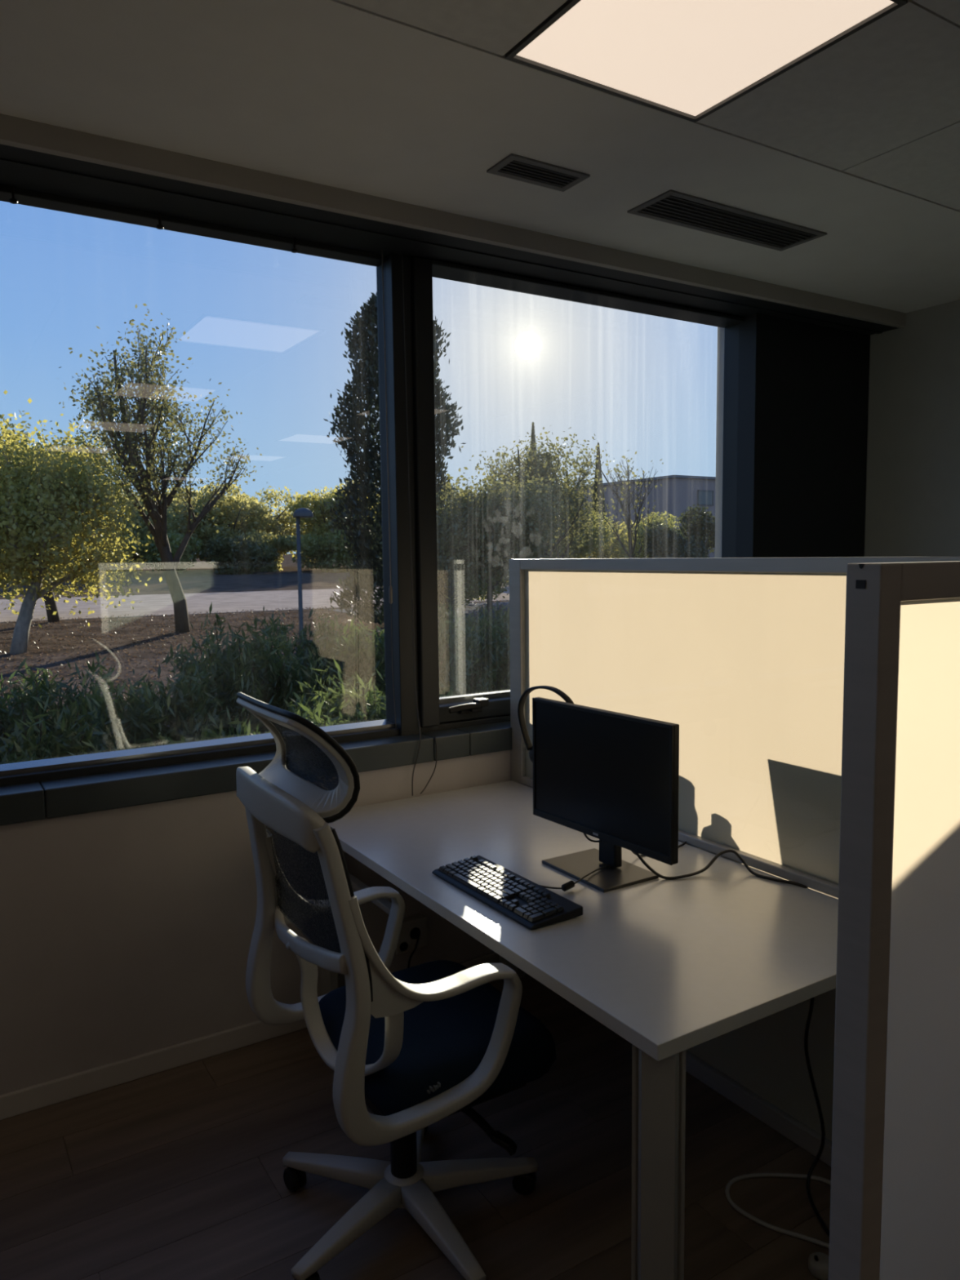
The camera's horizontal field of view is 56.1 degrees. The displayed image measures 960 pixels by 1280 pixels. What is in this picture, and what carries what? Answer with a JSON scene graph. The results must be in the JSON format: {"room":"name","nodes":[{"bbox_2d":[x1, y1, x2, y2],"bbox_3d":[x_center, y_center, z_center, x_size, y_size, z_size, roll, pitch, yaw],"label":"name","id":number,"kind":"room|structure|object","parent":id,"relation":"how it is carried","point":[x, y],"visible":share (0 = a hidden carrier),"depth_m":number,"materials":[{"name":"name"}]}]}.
{"room":"open-plan office","nodes":[
{"label":"open-plan office","id":0,"kind":"room"},
{"bbox_2d":[0,720,511,1094],"bbox_3d":[-3.215,1.032,1.490,12.400,0.947,0.141,-4,6,-32],"label":"wall","id":1,"kind":"structure","parent":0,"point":[126,932],"depth_m":2.79,"materials":[{"name":"paint"}]},
{"bbox_2d":[0,952,498,1119],"bbox_3d":[-3.156,1.471,1.492,12.050,0.071,0.014,-4,6,-32],"label":"baseboard","id":2,"kind":"structure","parent":1,"relation":"attached to","point":[15,1103],"depth_m":2.80,"materials":[{"name":"paint"}]},
{"bbox_2d":[395,913,427,968],"bbox_3d":[-0.242,1.132,3.246,0.130,0.250,0.094,-4,6,-32],"label":"power outlet","id":3,"kind":"object","parent":1,"relation":"attached to","point":[413,936],"visible":0.77,"depth_m":3.24,"materials":[{"name":"white plastic"}]},
{"bbox_2d":[420,736,437,794],"bbox_3d":[-0.186,0.452,3.254,0.072,0.204,0.006,-4,6,-32],"label":"cord","id":4,"kind":"object","parent":1,"relation":"hanging from","point":[434,736],"visible":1,"depth_m":3.26,"materials":[{"name":"grey plastic"}]},
{"bbox_2d":[0,973,831,1279],"bbox_3d":[0.363,2.018,-3.809,12.758,0.120,12.820,-4,6,-32],"label":"floor","id":5,"kind":"structure","parent":0,"point":[176,1173],"depth_m":2.33,"materials":[{"name":"brown wood"}]},
{"bbox_2d":[235,692,556,1279],"bbox_3d":[-0.182,0.758,2.115,0.662,1.301,0.635,-4,6,-32],"label":"office chair","id":6,"kind":"object","parent":5,"relation":"on","point":[420,1046],"visible":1,"depth_m":1.99,"materials":[{"name":"white plastic"}]},
{"bbox_2d":[313,780,838,1279],"bbox_3d":[0.221,0.994,2.552,0.838,0.743,1.698,-4,6,-32],"label":"desk","id":7,"kind":"object","parent":5,"relation":"on","point":[671,967],"visible":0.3,"depth_m":2.02,"materials":[{"name":"white laminate"}]},
{"bbox_2d":[348,872,405,919],"bbox_3d":[-0.351,0.791,2.825,0.030,0.020,0.460,-4,6,-32],"label":"chair armrest","id":8,"kind":"object","parent":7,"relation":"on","point":[383,904],"depth_m":2.75,"materials":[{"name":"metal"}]},
{"bbox_2d":[431,855,582,929],"bbox_3d":[0.057,0.629,2.292,0.160,0.030,0.455,-4,6,-32],"label":"keyboard","id":9,"kind":"object","parent":7,"relation":"on","point":[532,905],"visible":1,"depth_m":2.24,"materials":[{"name":"black plastic"}]},
{"bbox_2d":[531,863,608,891],"bbox_3d":[0.287,0.618,2.420,0.077,0.023,0.389,4,7,42],"label":"cable","id":10,"kind":"object","parent":7,"relation":"on","point":[570,884],"visible":0.79,"depth_m":2.31,"materials":[{"name":"black plastic"}]},
{"bbox_2d":[532,697,679,892],"bbox_3d":[0.333,0.407,2.417,0.190,0.448,0.544,-4,6,-32],"label":"monitor","id":11,"kind":"object","parent":7,"relation":"on","point":[611,777],"visible":1,"depth_m":2.38,"materials":[{"name":"black plastic"}]},
{"bbox_2d":[517,685,573,762],"bbox_3d":[0.212,0.256,2.627,0.052,0.247,0.283,-5,7,-41],"label":"headset","id":12,"kind":"object","parent":11,"relation":"hanging from","point":[522,699],"visible":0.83,"depth_m":2.70,"materials":[{"name":"black plastic"}]},
{"bbox_2d":[528,746,533,762],"bbox_3d":[0.167,0.344,2.701,0.026,0.060,0.060,-4,6,-32],"label":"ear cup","id":13,"kind":"object","parent":12,"relation":"on","point":[531,757],"depth_m":2.70,"materials":[{"name":"black plastic"}]},
{"bbox_2d":[583,833,601,842],"bbox_3d":[0.318,0.527,2.489,0.077,0.061,0.017,3,6,32],"label":"cable","id":14,"kind":"object","parent":11,"relation":"attached to","point":[585,835],"visible":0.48,"depth_m":2.49,"materials":[{"name":"black plastic"}]},
{"bbox_2d":[631,840,686,856],"bbox_3d":[0.500,0.565,2.587,0.274,0.100,0.028,-4,6,-32],"label":"cable","id":15,"kind":"object","parent":7,"relation":"on","point":[685,842],"visible":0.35,"depth_m":2.64,"materials":[{"name":"black plastic"}]},
{"bbox_2d":[635,849,808,888],"bbox_3d":[0.624,0.640,2.416,0.483,0.263,0.129,0,5,12],"label":"power cable","id":16,"kind":"object","parent":7,"relation":"on","point":[721,853],"visible":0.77,"depth_m":2.39,"materials":[{"name":"black plastic"}]},
{"bbox_2d":[804,996,829,1237],"bbox_3d":[0.823,1.042,2.160,0.054,0.706,0.321,0,5,8],"label":"hanging cable","id":17,"kind":"object","parent":7,"relation":"hanging from","point":[811,1003],"visible":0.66,"depth_m":2.25,"materials":[{"name":"black plastic"}]},
{"bbox_2d":[509,555,959,1166],"bbox_3d":[0.715,0.564,2.552,0.044,1.587,2.196,-4,6,-32],"label":"partition","id":18,"kind":"structure","parent":5,"relation":"on","point":[744,655],"depth_m":2.52,"materials":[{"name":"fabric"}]},
{"bbox_2d":[724,1173,831,1248],"bbox_3d":[0.780,1.388,2.191,0.342,0.009,0.263,0,5,4],"label":"cable","id":19,"kind":"object","parent":5,"relation":"on","point":[731,1181],"visible":0.72,"depth_m":2.23,"materials":[{"name":"grey plastic"}]},
{"bbox_2d":[808,1252,829,1279],"bbox_3d":[0.762,1.392,2.013,0.056,0.037,0.055,-4,6,-32],"label":"plug","id":20,"kind":"object","parent":5,"relation":"on","point":[818,1262],"visible":0.73,"depth_m":2.00,"materials":[{"name":"white plastic"}]},
{"bbox_2d":[828,560,959,1279],"bbox_3d":[1.327,0.644,1.614,2.125,1.587,0.044,-4,6,-32],"label":"partition","id":21,"kind":"structure","parent":5,"relation":"on","point":[895,1197],"depth_m":1.05,"materials":[{"name":"metal"}]},
{"bbox_2d":[0,0,959,312],"bbox_3d":[0.160,-0.846,-4.092,12.355,0.200,12.870,-4,6,-32],"label":"ceiling","id":22,"kind":"structure","parent":0,"point":[857,143],"depth_m":2.33,"materials":[{"name":"paint"}]},
{"bbox_2d":[486,153,590,191],"bbox_3d":[0.173,-1.371,2.649,0.280,0.007,0.130,-4,6,-32],"label":"ceiling vent","id":23,"kind":"object","parent":22,"relation":"in","point":[521,168],"visible":1,"depth_m":2.64,"materials":[{"name":"metal"}]},
{"bbox_2d":[505,0,907,122],"bbox_3d":[0.466,-1.319,1.938,0.594,0.024,0.594,-4,6,-32],"label":"recessed light","id":24,"kind":"object","parent":22,"relation":"in","point":[687,60],"visible":0.9,"depth_m":1.99,"materials":[{"name":"white plastic"}]},
{"bbox_2d":[626,189,826,251],"bbox_3d":[0.853,-1.418,3.067,0.750,0.007,0.200,-4,6,-32],"label":"ceiling vent","id":25,"kind":"object","parent":22,"relation":"in","point":[671,206],"visible":1,"depth_m":3.05,"materials":[{"name":"metal"}]},
{"bbox_2d":[735,313,870,557],"bbox_3d":[1.556,-0.585,4.340,0.815,1.798,0.105,-4,6,-32],"label":"wall column","id":26,"kind":"structure","parent":0,"point":[802,409],"depth_m":4.21,"materials":[{"name":"black paint"}]},
{"bbox_2d":[864,299,959,556],"bbox_3d":[5.256,0.084,-0.616,0.150,3.020,12.900,-4,6,-32],"label":"wall","id":27,"kind":"structure","parent":0,"point":[913,504],"depth_m":4.26,"materials":[{"name":"grey paint"}]},
{"bbox_2d":[8,185,17,204],"bbox_3d":[-1.318,-1.257,2.546,0.022,0.048,0.021,-4,6,-32],"label":"bracket","id":28,"kind":"object","parent":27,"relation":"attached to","point":[13,201],"visible":1,"depth_m":2.54,"materials":[{"name":"grey metal"}]},
{"bbox_2d":[155,212,164,229],"bbox_3d":[-0.979,-1.280,2.757,0.022,0.048,0.021,-4,6,-32],"label":"bracket","id":29,"kind":"object","parent":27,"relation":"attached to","point":[159,226],"visible":1,"depth_m":2.75,"materials":[{"name":"grey metal"}]},
{"bbox_2d":[291,237,297,253],"bbox_3d":[-0.615,-1.306,2.983,0.022,0.048,0.021,-4,6,-32],"label":"bracket","id":30,"kind":"object","parent":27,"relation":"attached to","point":[294,250],"visible":1,"depth_m":2.98,"materials":[{"name":"grey metal"}]},
{"bbox_2d":[401,252,421,795],"bbox_3d":[-0.240,-0.395,3.183,0.036,1.907,0.090,-1,5,-4],"label":"cord","id":31,"kind":"object","parent":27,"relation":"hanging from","point":[402,252],"visible":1,"depth_m":3.22,"materials":[{"name":"grey plastic"}]},
{"bbox_2d":[0,143,898,334],"bbox_3d":[-3.180,-1.146,1.237,12.050,0.021,0.280,-4,6,-32],"label":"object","id":32,"kind":"structure","parent":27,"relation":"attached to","point":[21,168],"depth_m":2.92,"materials":[{"name":"black metal"}]},
{"bbox_2d":[0,113,906,328],"bbox_3d":[-3.099,-1.174,1.103,12.050,0.092,0.030,-4,6,-32],"label":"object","id":33,"kind":"structure","parent":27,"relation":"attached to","point":[18,132],"depth_m":2.83,"materials":[{"name":"paint"}]},
{"bbox_3d":[-3.283,1.080,1.606,12.400,1.030,0.130,-4,6,-32],"label":"wall","id":34,"kind":"structure","parent":0,"visible":0},
{"bbox_2d":[0,184,418,786],"bbox_3d":[-0.945,-0.475,2.897,5.210,1.768,0.125,-4,6,-32],"label":"window","id":35,"kind":"structure","parent":34,"relation":"in","point":[406,712],"depth_m":3.20,"materials":[{"name":"metal"}]},
{"bbox_2d":[409,256,744,733],"bbox_3d":[0.502,-0.554,3.769,1.787,1.728,0.160,-4,6,-32],"label":"window","id":36,"kind":"structure","parent":34,"relation":"in","point":[436,713],"depth_m":3.34,"materials":[{"name":"metal"}]},
{"bbox_2d":[715,326,724,557],"bbox_3d":[1.562,-0.614,4.493,0.940,1.828,0.150,-4,6,-32],"label":"wall pier","id":37,"kind":"object","parent":36,"relation":"attached to","point":[720,359],"visible":0.07,"depth_m":4.26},
{"label":"outside","id":38,"kind":"structure","parent":0,"visible":0},
{"bbox_2d":[0,553,510,753],"bbox_3d":[-7.981,-5.354,69.107,180.000,3.240,119.700,-4,6,-32],"label":"terrain","id":39,"kind":"structure","parent":38,"point":[201,578],"depth_m":19.10,"materials":[{"name":"soil"}]},
{"bbox_2d":[0,721,54,764],"bbox_3d":[-2.769,0.894,4.534,1.312,0.937,1.326,5,8,45],"label":"shrub","id":40,"kind":"object","parent":39,"relation":"on","point":[13,757],"visible":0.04,"depth_m":4.93,"materials":[{"name":"green plant"}]},
{"bbox_2d":[0,662,92,756],"bbox_3d":[-3.367,0.659,6.505,1.383,0.994,1.383,-4,6,-32],"label":"shrub","id":41,"kind":"object","parent":39,"relation":"on","point":[59,686],"visible":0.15,"depth_m":6.50,"materials":[{"name":"green plant"}]},
{"bbox_2d":[0,390,137,622],"bbox_3d":[-10.197,-2.999,20.038,5.075,5.373,5.480,-2,5,-13],"label":"tree","id":42,"kind":"object","parent":39,"relation":"on","point":[51,618],"visible":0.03,"depth_m":20.03,"materials":[{"name":"green plant"}]},
{"bbox_2d":[0,656,158,764],"bbox_3d":[-2.625,0.690,5.555,1.322,1.138,1.170,1,6,21],"label":"shrub","id":43,"kind":"object","parent":39,"relation":"on","point":[65,740],"visible":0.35,"depth_m":5.59,"materials":[{"name":"green plant"}]},
{"bbox_2d":[0,409,162,653],"bbox_3d":[-7.468,-1.815,15.264,3.949,4.130,4.452,0,5,11],"label":"leaning tree","id":44,"kind":"object","parent":39,"relation":"on","point":[42,519],"visible":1,"depth_m":14.94,"materials":[{"name":"green plant"}]},
{"bbox_2d":[75,527,138,576],"bbox_3d":[-19.553,-4.469,45.898,4.199,2.624,3.644,-1,5,-8],"label":"shrub","id":45,"kind":"object","parent":39,"relation":"on","point":[130,545],"visible":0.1,"depth_m":45.57,"materials":[{"name":"green plant"}]},
{"bbox_2d":[22,712,217,761],"bbox_3d":[-1.691,0.902,4.727,1.263,0.861,1.266,-1,5,2],"label":"shrub","id":46,"kind":"object","parent":39,"relation":"on","point":[164,739],"visible":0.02,"depth_m":4.78,"materials":[{"name":"green plant"}]},
{"bbox_2d":[88,486,181,574],"bbox_3d":[-19.740,-6.170,50.127,5.591,5.185,5.980,-4,6,-32],"label":"tree","id":47,"kind":"object","parent":39,"relation":"on","point":[171,521],"visible":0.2,"depth_m":49.37,"materials":[{"name":"green plant"}]},
{"bbox_2d":[47,648,226,753],"bbox_3d":[-2.308,0.623,6.208,1.219,1.124,1.365,-4,6,-32],"label":"shrub","id":48,"kind":"object","parent":39,"relation":"on","point":[181,712],"visible":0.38,"depth_m":6.04,"materials":[{"name":"green plant"}]},
{"bbox_2d":[113,486,211,570],"bbox_3d":[-19.839,-6.918,55.388,6.679,5.418,7.064,-2,5,-13],"label":"tree","id":49,"kind":"object","parent":39,"relation":"on","point":[173,504],"visible":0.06,"depth_m":53.84,"materials":[{"name":"green plant"}]},
{"bbox_2d":[58,303,267,632],"bbox_3d":[-6.233,-3.224,17.874,3.410,6.287,4.528,1,6,20],"label":"tree","id":50,"kind":"object","parent":39,"relation":"on","point":[157,514],"visible":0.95,"depth_m":17.02,"materials":[{"name":"green plant"}]},
{"bbox_2d":[132,530,204,573],"bbox_3d":[-16.755,-4.673,48.176,3.610,2.493,4.232,-1,5,-1],"label":"shrub","id":51,"kind":"object","parent":39,"relation":"on","point":[189,553],"visible":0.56,"depth_m":47.40,"materials":[{"name":"green plant"}]},
{"bbox_2d":[173,481,273,564],"bbox_3d":[-15.722,-6.866,54.724,6.578,5.452,5.305,-4,6,-32],"label":"tree","id":52,"kind":"object","parent":39,"relation":"on","point":[208,531],"visible":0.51,"depth_m":53.59,"materials":[{"name":"green plant"}]},
{"bbox_2d":[157,603,319,740],"bbox_3d":[-1.871,0.392,7.073,1.209,1.390,1.145,-2,6,-16],"label":"shrub","id":53,"kind":"object","parent":39,"relation":"on","point":[235,676],"visible":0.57,"depth_m":6.96,"materials":[{"name":"green plant"}]},
{"bbox_2d":[197,534,279,574],"bbox_3d":[-13.462,-4.710,49.780,4.132,2.367,4.031,-4,6,-32],"label":"shrub","id":54,"kind":"object","parent":39,"relation":"on","point":[234,557],"visible":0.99,"depth_m":49.08,"materials":[{"name":"green plant"}]},
{"bbox_2d":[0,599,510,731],"bbox_3d":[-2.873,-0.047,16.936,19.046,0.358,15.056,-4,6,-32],"label":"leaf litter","id":55,"kind":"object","parent":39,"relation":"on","point":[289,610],"visible":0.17,"depth_m":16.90,"materials":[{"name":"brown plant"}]},
{"bbox_2d":[226,485,311,555],"bbox_3d":[-15.072,-7.622,60.597,6.182,5.680,8.035,1,6,20],"label":"tree","id":56,"kind":"object","parent":39,"relation":"on","point":[282,526],"visible":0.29,"depth_m":60.88,"materials":[{"name":"green plant"}]},
{"bbox_2d":[235,528,305,572],"bbox_3d":[-12.996,-5.347,54.360,4.155,2.661,4.248,-5,7,-36],"label":"shrub","id":57,"kind":"object","parent":39,"relation":"on","point":[283,544],"visible":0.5,"depth_m":53.54,"materials":[{"name":"green plant"}]},
{"bbox_2d":[179,698,368,741],"bbox_3d":[-1.123,0.797,5.432,1.273,0.924,1.254,-1,5,1],"label":"shrub","id":58,"kind":"object","parent":39,"relation":"on","point":[247,727],"visible":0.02,"depth_m":5.39,"materials":[{"name":"green plant"}]},
{"bbox_2d":[293,507,313,645],"bbox_3d":[-3.019,-1.082,15.576,0.350,2.380,0.345,-4,6,-32],"label":"street lamp","id":59,"kind":"object","parent":39,"relation":"on","point":[302,512],"visible":0.87,"depth_m":15.47,"materials":[{"name":"grey metal"}]},
{"bbox_2d":[243,604,385,716],"bbox_3d":[-1.419,0.337,7.938,1.404,1.314,1.236,-5,7,-41],"label":"shrub","id":60,"kind":"object","parent":39,"relation":"on","point":[322,658],"visible":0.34,"depth_m":7.79,"materials":[{"name":"green plant"}]},
{"bbox_2d":[291,528,372,572],"bbox_3d":[-8.579,-5.192,52.612,4.889,2.683,4.279,-2,5,-9],"label":"shrub","id":61,"kind":"object","parent":39,"relation":"on","point":[315,546],"visible":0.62,"depth_m":51.79,"materials":[{"name":"green plant"}]},
{"bbox_2d":[287,484,377,568],"bbox_3d":[-9.281,-6.890,56.270,5.291,5.117,6.010,-4,6,-32],"label":"tree","id":62,"kind":"object","parent":39,"relation":"on","point":[318,526],"visible":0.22,"depth_m":55.13,"materials":[{"name":"green plant"}]},
{"bbox_2d":[305,480,379,537],"bbox_3d":[-8.882,-7.997,61.806,5.581,6.112,8.184,3,6,32],"label":"tree","id":63,"kind":"object","parent":39,"relation":"on","point":[340,484],"visible":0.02,"depth_m":60.88,"materials":[{"name":"green plant"}]},
{"bbox_2d":[326,537,382,568],"bbox_3d":[-6.829,-5.328,55.944,5.219,2.160,3.645,-3,6,-23],"label":"shrub","id":64,"kind":"object","parent":39,"relation":"on","point":[381,538],"visible":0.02,"depth_m":55.77,"materials":[{"name":"green plant"}]},
{"bbox_2d":[268,658,453,725],"bbox_3d":[-0.709,0.644,6.278,1.274,1.050,1.298,-4,6,-32],"label":"shrub","id":65,"kind":"object","parent":39,"relation":"on","point":[350,700],"visible":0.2,"depth_m":6.00,"materials":[{"name":"green plant"}]},
{"bbox_2d":[323,292,474,625],"bbox_3d":[-1.730,-3.745,18.535,3.014,7.123,3.032,-4,6,-32],"label":"cypress","id":66,"kind":"object","parent":39,"relation":"on","point":[368,364],"visible":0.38,"depth_m":18.05,"materials":[{"name":"green plant"}]},
{"bbox_2d":[333,616,479,715],"bbox_3d":[-0.638,0.296,8.194,1.392,1.337,1.141,-3,6,-23],"label":"shrub","id":67,"kind":"object","parent":39,"relation":"on","point":[452,673],"visible":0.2,"depth_m":7.97,"materials":[{"name":"green plant"}]},
{"bbox_2d":[440,611,491,685],"bbox_3d":[-0.373,0.189,10.233,1.118,1.105,1.379,-4,6,-32],"label":"shrub","id":68,"kind":"object","parent":39,"relation":"on","point":[465,621],"visible":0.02,"depth_m":10.08,"materials":[{"name":"green plant"}]},
{"bbox_2d":[437,595,510,696],"bbox_3d":[-0.313,0.201,9.115,1.283,1.326,1.266,4,7,41],"label":"shrub","id":69,"kind":"object","parent":39,"relation":"on","point":[481,668],"visible":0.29,"depth_m":8.95,"materials":[{"name":"green plant"}]},
{"bbox_2d":[458,603,510,693],"bbox_3d":[0.079,0.126,10.798,1.232,1.100,1.096,-4,6,-32],"label":"shrub","id":70,"kind":"object","parent":39,"relation":"on","point":[500,682],"visible":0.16,"depth_m":10.65,"materials":[{"name":"green plant"}]},
{"bbox_2d":[475,600,510,684],"bbox_3d":[0.499,0.044,11.495,1.121,1.103,1.139,-1,5,1],"label":"shrub","id":71,"kind":"object","parent":39,"relation":"on","point":[486,608],"visible":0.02,"depth_m":11.55,"materials":[{"name":"green plant"}]},
{"bbox_2d":[435,453,592,619],"bbox_3d":[0.282,-1.633,16.168,3.370,3.448,3.104,-6,7,-43],"label":"tree","id":72,"kind":"object","parent":39,"relation":"on","point":[510,517],"visible":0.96,"depth_m":15.58,"materials":[{"name":"green plant"}]},
{"bbox_2d":[529,422,537,488],"bbox_3d":[3.084,-8.190,51.943,1.680,8.625,1.726,0,5,8],"label":"pointed conifer","id":73,"kind":"object","parent":39,"relation":"on","point":[533,435],"visible":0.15,"depth_m":51.55,"materials":[{"name":"green plant"}]},
{"bbox_2d":[591,442,606,537],"bbox_3d":[7.156,-8.028,54.511,1.504,7.727,1.508,2,6,30],"label":"pointed conifer","id":74,"kind":"object","parent":39,"relation":"on","point":[600,486],"visible":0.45,"depth_m":54.22,"materials":[{"name":"green plant"}]},
{"bbox_2d":[591,449,668,558],"bbox_3d":[4.380,-3.422,27.232,2.524,4.568,2.600,-4,6,-32],"label":"bare tree","id":75,"kind":"object","parent":39,"relation":"on","point":[629,526],"visible":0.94,"depth_m":26.99,"materials":[{"name":"green plant"}]},
{"bbox_2d":[544,475,715,557],"bbox_3d":[18.349,-9.768,79.766,24.000,6.940,21.400,-4,6,-32],"label":"building","id":76,"kind":"structure","parent":39,"relation":"on","point":[677,493],"depth_m":66.00,"materials":[{"name":"brick"}]},
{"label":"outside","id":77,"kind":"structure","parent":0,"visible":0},
{"bbox_2d":[328,601,509,624],"bbox_3d":[10.422,-1.445,29.733,30.800,0.166,5.300,-4,6,-32],"label":"footpath","id":78,"kind":"structure","parent":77,"point":[506,602],"depth_m":23.82,"materials":[{"name":"grey concrete"}]},
{"bbox_2d":[440,494,489,616],"bbox_3d":[-0.688,-1.974,21.401,2.367,2.973,2.498,-4,6,-32],"label":"tree","id":79,"kind":"object","parent":78,"relation":"on","point":[470,594],"visible":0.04,"depth_m":21.33,"materials":[{"name":"green plant"}]},
{"bbox_2d":[472,530,526,604],"bbox_3d":[0.181,-2.338,24.218,2.615,3.085,2.306,-4,6,-32],"label":"tree","id":80,"kind":"object","parent":78,"relation":"on","point":[499,591],"visible":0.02,"depth_m":23.84,"materials":[{"name":"green plant"}]},
{"bbox_2d":[461,423,615,559],"bbox_3d":[1.550,-2.922,22.509,4.217,4.622,3.883,-2,5,-11],"label":"tree","id":81,"kind":"object","parent":78,"relation":"on","point":[545,457],"visible":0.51,"depth_m":21.91,"materials":[{"name":"green plant"}]},
{"bbox_2d":[631,520,709,558],"bbox_3d":[5.393,-2.235,26.044,2.427,2.451,2.083,0,5,12],"label":"bush","id":82,"kind":"object","parent":78,"relation":"on","point":[665,543],"visible":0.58,"depth_m":25.85,"materials":[{"name":"green plant"}]},
{"bbox_2d":[646,503,715,557],"bbox_3d":[6.449,-2.646,27.398,2.931,2.979,1.914,4,7,40],"label":"tree","id":83,"kind":"object","parent":78,"relation":"on","point":[698,528],"visible":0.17,"depth_m":27.27,"materials":[{"name":"green plant"}]},
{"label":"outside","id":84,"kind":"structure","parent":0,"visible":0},
{"bbox_2d":[0,583,509,622],"bbox_3d":[2.462,-1.879,33.753,80.000,0.240,9.000,-4,6,-32],"label":"road","id":85,"kind":"structure","parent":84,"point":[231,602],"depth_m":26.09,"materials":[{"name":"grey asphalt"}]},
{"bbox_2d":[497,504,585,584],"bbox_3d":[1.606,-2.912,29.097,3.272,3.151,2.981,2,6,28],"label":"tree","id":86,"kind":"object","parent":85,"relation":"on","point":[555,551],"visible":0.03,"depth_m":28.96,"materials":[{"name":"green plant"}]},
{"bbox_2d":[541,506,615,558],"bbox_3d":[3.107,-3.256,31.436,3.306,3.306,3.344,-4,6,-32],"label":"tree","id":87,"kind":"object","parent":85,"relation":"on","point":[591,543],"visible":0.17,"depth_m":30.73,"materials":[{"name":"green plant"}]},
{"bbox_2d":[568,520,648,558],"bbox_3d":[4.821,-3.223,34.053,3.782,2.674,2.979,-4,6,-32],"label":"tree","id":88,"kind":"object","parent":85,"relation":"on","point":[615,548],"visible":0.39,"depth_m":33.33,"materials":[{"name":"green plant"}]},
{"bbox_2d":[626,511,680,558],"bbox_3d":[6.735,-3.602,35.747,3.035,3.049,3.002,-4,6,-32],"label":"tree","id":89,"kind":"object","parent":85,"relation":"on","point":[663,517],"visible":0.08,"depth_m":35.54,"materials":[{"name":"green plant"}]},
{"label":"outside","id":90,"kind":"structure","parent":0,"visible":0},
{"bbox_3d":[12.005,-1.028,25.908,32.200,0.106,2.300,-4,6,-32],"label":"paving","id":91,"kind":"object","parent":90,"visible":0},
{"bbox_2d":[354,457,522,627],"bbox_3d":[-0.475,-1.705,16.872,3.311,3.420,2.850,-5,7,-40],"label":"slim tree","id":92,"kind":"object","parent":91,"relation":"on","point":[459,495],"visible":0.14,"depth_m":16.62,"materials":[{"name":"green plant"}]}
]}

